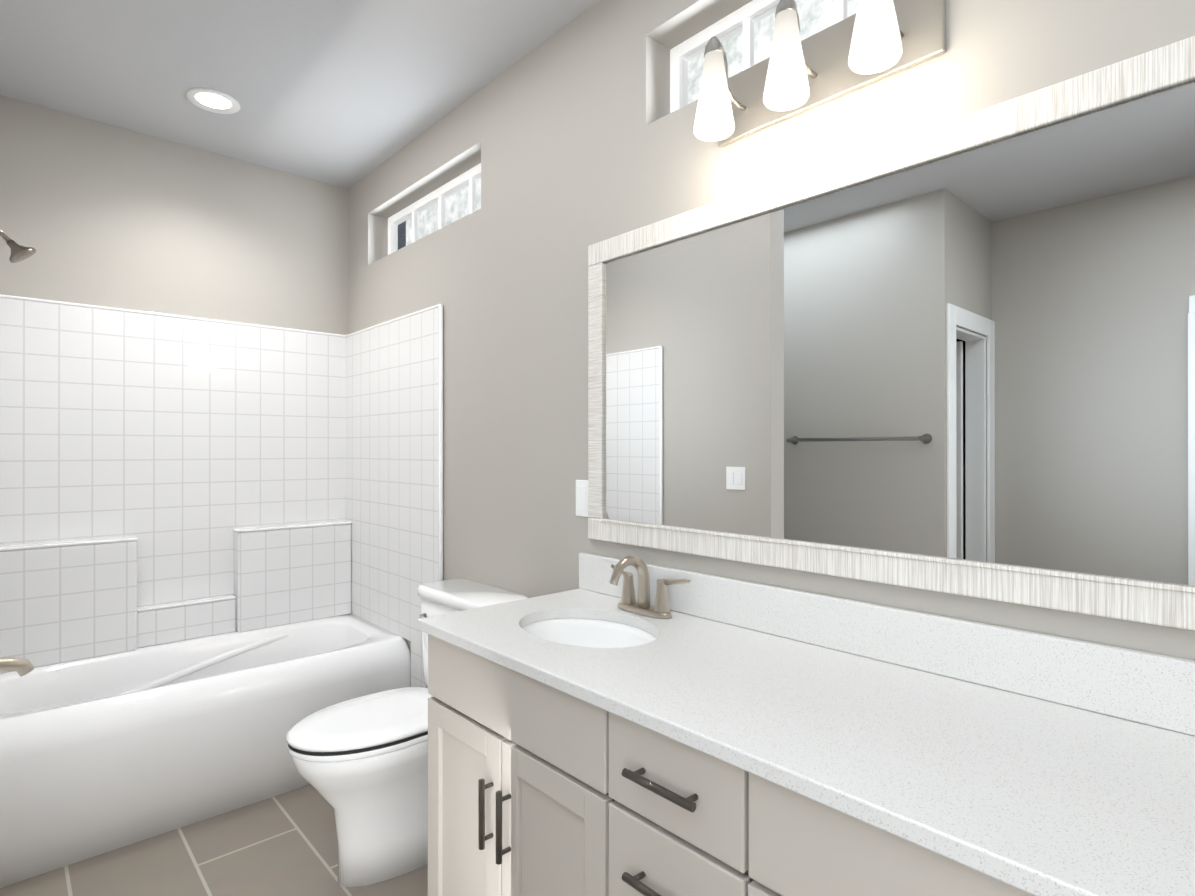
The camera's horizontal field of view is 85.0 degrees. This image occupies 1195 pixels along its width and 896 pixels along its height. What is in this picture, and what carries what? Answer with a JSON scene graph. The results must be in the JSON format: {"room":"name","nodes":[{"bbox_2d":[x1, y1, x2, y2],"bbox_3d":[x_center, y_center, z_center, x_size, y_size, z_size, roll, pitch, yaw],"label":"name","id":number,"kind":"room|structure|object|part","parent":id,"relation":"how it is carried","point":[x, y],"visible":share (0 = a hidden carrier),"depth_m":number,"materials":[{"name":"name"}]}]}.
{"room":"bathroom","nodes":[
{"label":"bathroom","id":0,"kind":"room"},
{"bbox_2d":[0,95,347,334],"bbox_3d":[-2.309,-0.012,2.686,2.510,2.740,0.150,0,0,-42],"label":"wall","id":1,"kind":"structure","parent":0,"point":[93,212],"depth_m":2.92,"materials":[{"name":"grey paint"}]},
{"bbox_2d":[0,784,427,895],"bbox_3d":[-1.000,1.404,0.797,3.420,0.100,4.700,0,0,-42],"label":"floor","id":2,"kind":"structure","parent":0,"point":[285,844],"depth_m":2.13,"materials":[{"name":"tile"}]},
{"bbox_2d":[0,294,442,887],"bbox_3d":[-1.545,0.379,2.583,1.516,1.957,1.027,0,0,-42],"label":"bathtub","id":3,"kind":"object","parent":2,"relation":"on","point":[220,550],"visible":0.98,"depth_m":2.79,"materials":[{"name":"white tile"}]},
{"bbox_3d":[-2.099,0.767,2.259,0.230,0.082,0.051,0,0,-42],"label":"spout","id":4,"kind":"part","parent":3,"relation":"part of","materials":[{"name":"silver metal"}]},
{"bbox_2d":[286,578,527,886],"bbox_3d":[-0.645,0.935,2.178,0.730,0.843,0.476,0,0,-42],"label":"toilet","id":5,"kind":"object","parent":2,"relation":"on","point":[361,765],"visible":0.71,"depth_m":2.03,"materials":[{"name":"white ceramic"}]},
{"bbox_2d":[418,624,1057,895],"bbox_3d":[0.276,0.911,1.280,0.584,0.888,1.571,0,0,-42],"label":"bathroom vanity","id":6,"kind":"object","parent":2,"relation":"on","point":[626,726],"depth_m":1.17,"materials":[{"name":"beige wood"}]},
{"bbox_2d":[418,588,1194,895],"bbox_3d":[0.280,0.453,1.288,0.568,0.027,1.587,0,0,-42],"label":"countertop","id":7,"kind":"structure","parent":6,"relation":"on","point":[1063,799],"depth_m":0.98,"materials":[{"name":"white stone"}]},
{"bbox_2d":[514,608,665,651],"bbox_3d":[-0.025,0.533,1.616,0.318,0.155,0.424,0,0,-42],"label":"sink","id":8,"kind":"object","parent":7,"relation":"in","point":[582,627],"depth_m":1.77,"materials":[{"name":"white ceramic"}]},
{"bbox_2d":[606,556,693,619],"bbox_3d":[0.090,0.362,1.720,0.154,0.157,0.287,0,0,-42],"label":"faucet","id":9,"kind":"object","parent":7,"relation":"on","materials":[{"name":"silver metal"}]},
{"bbox_2d":[0,0,598,188],"bbox_3d":[-1.000,-1.436,0.803,3.420,0.100,4.700,0,0,-42],"label":"ceiling","id":10,"kind":"structure","parent":0,"point":[346,94],"depth_m":2.35,"materials":[{"name":"grey paint"}]},
{"bbox_2d":[186,88,239,113],"bbox_3d":[-1.527,-1.379,2.596,0.188,0.008,0.188,0,0,-42],"label":"recessed light","id":11,"kind":"object","parent":10,"relation":"in","point":[212,98],"visible":1,"depth_m":2.59,"materials":[{"name":"white paint"}]},
{"bbox_2d":[348,0,1194,660],"bbox_3d":[0.208,-0.014,1.903,0.150,2.740,4.700,0,0,-42],"label":"wall","id":12,"kind":"structure","parent":0,"point":[574,138],"depth_m":2.10,"materials":[{"name":"grey paint"}]},
{"bbox_2d":[388,163,480,254],"bbox_3d":[-0.710,-1.052,2.983,0.040,0.260,1.050,0,0,-42],"label":"window","id":13,"kind":"structure","parent":12,"relation":"in","point":[454,200],"depth_m":3.00,"materials":[{"name":"glass"}]},
{"bbox_2d":[576,480,587,516],"bbox_3d":[-0.046,0.159,2.061,0.009,0.115,0.070,0,0,-42],"label":"electrical outlet plate","id":14,"kind":"object","parent":12,"relation":"attached to","point":[581,497],"visible":0.79,"depth_m":2.06,"materials":[{"name":"white plastic"}]},
{"bbox_2d":[670,0,857,112],"bbox_3d":[0.585,-1.054,1.566,0.040,0.260,1.050,0,0,-42],"label":"window","id":15,"kind":"structure","parent":12,"relation":"in","point":[744,34],"depth_m":1.76,"materials":[{"name":"glass"}]},
{"bbox_2d":[693,0,945,146],"bbox_3d":[0.431,-0.846,1.412,0.180,0.229,0.540,0,0,-42],"label":"sconce","id":16,"kind":"object","parent":12,"relation":"attached to","point":[868,42],"visible":1,"depth_m":1.38,"materials":[{"name":"white glass"}]},
{"bbox_2d":[579,552,1194,735],"bbox_3d":[0.482,0.384,1.473,0.020,0.112,1.587,0,0,-42],"label":"backsplash","id":17,"kind":"structure","parent":12,"relation":"attached to","point":[1158,690],"depth_m":1.23,"materials":[{"name":"white stone"}]},
{"bbox_2d":[588,36,1194,630],"bbox_3d":[0.484,-0.175,1.472,0.021,0.910,1.510,0,0,-42],"label":"mirror","id":18,"kind":"object","parent":12,"relation":"attached to","point":[956,356],"visible":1,"depth_m":1.27,"materials":[{"name":"clear glass"}]},
{"bbox_3d":[-1.948,-0.014,1.809,0.120,2.740,1.630,0,0,-42],"label":"wall","id":19,"kind":"structure","parent":0,"visible":0},
{"bbox_2d":[0,229,35,262],"bbox_3d":[-2.105,-0.742,2.257,0.249,0.178,0.088,0,0,-42],"label":"shower head","id":20,"kind":"object","parent":19,"relation":"attached to","point":[19,253],"visible":1,"depth_m":2.29},
{"bbox_3d":[-2.127,-0.762,2.237,0.190,0.099,0.016,0,0,-42],"label":"arm","id":21,"kind":"part","parent":20,"relation":"part of"}
]}

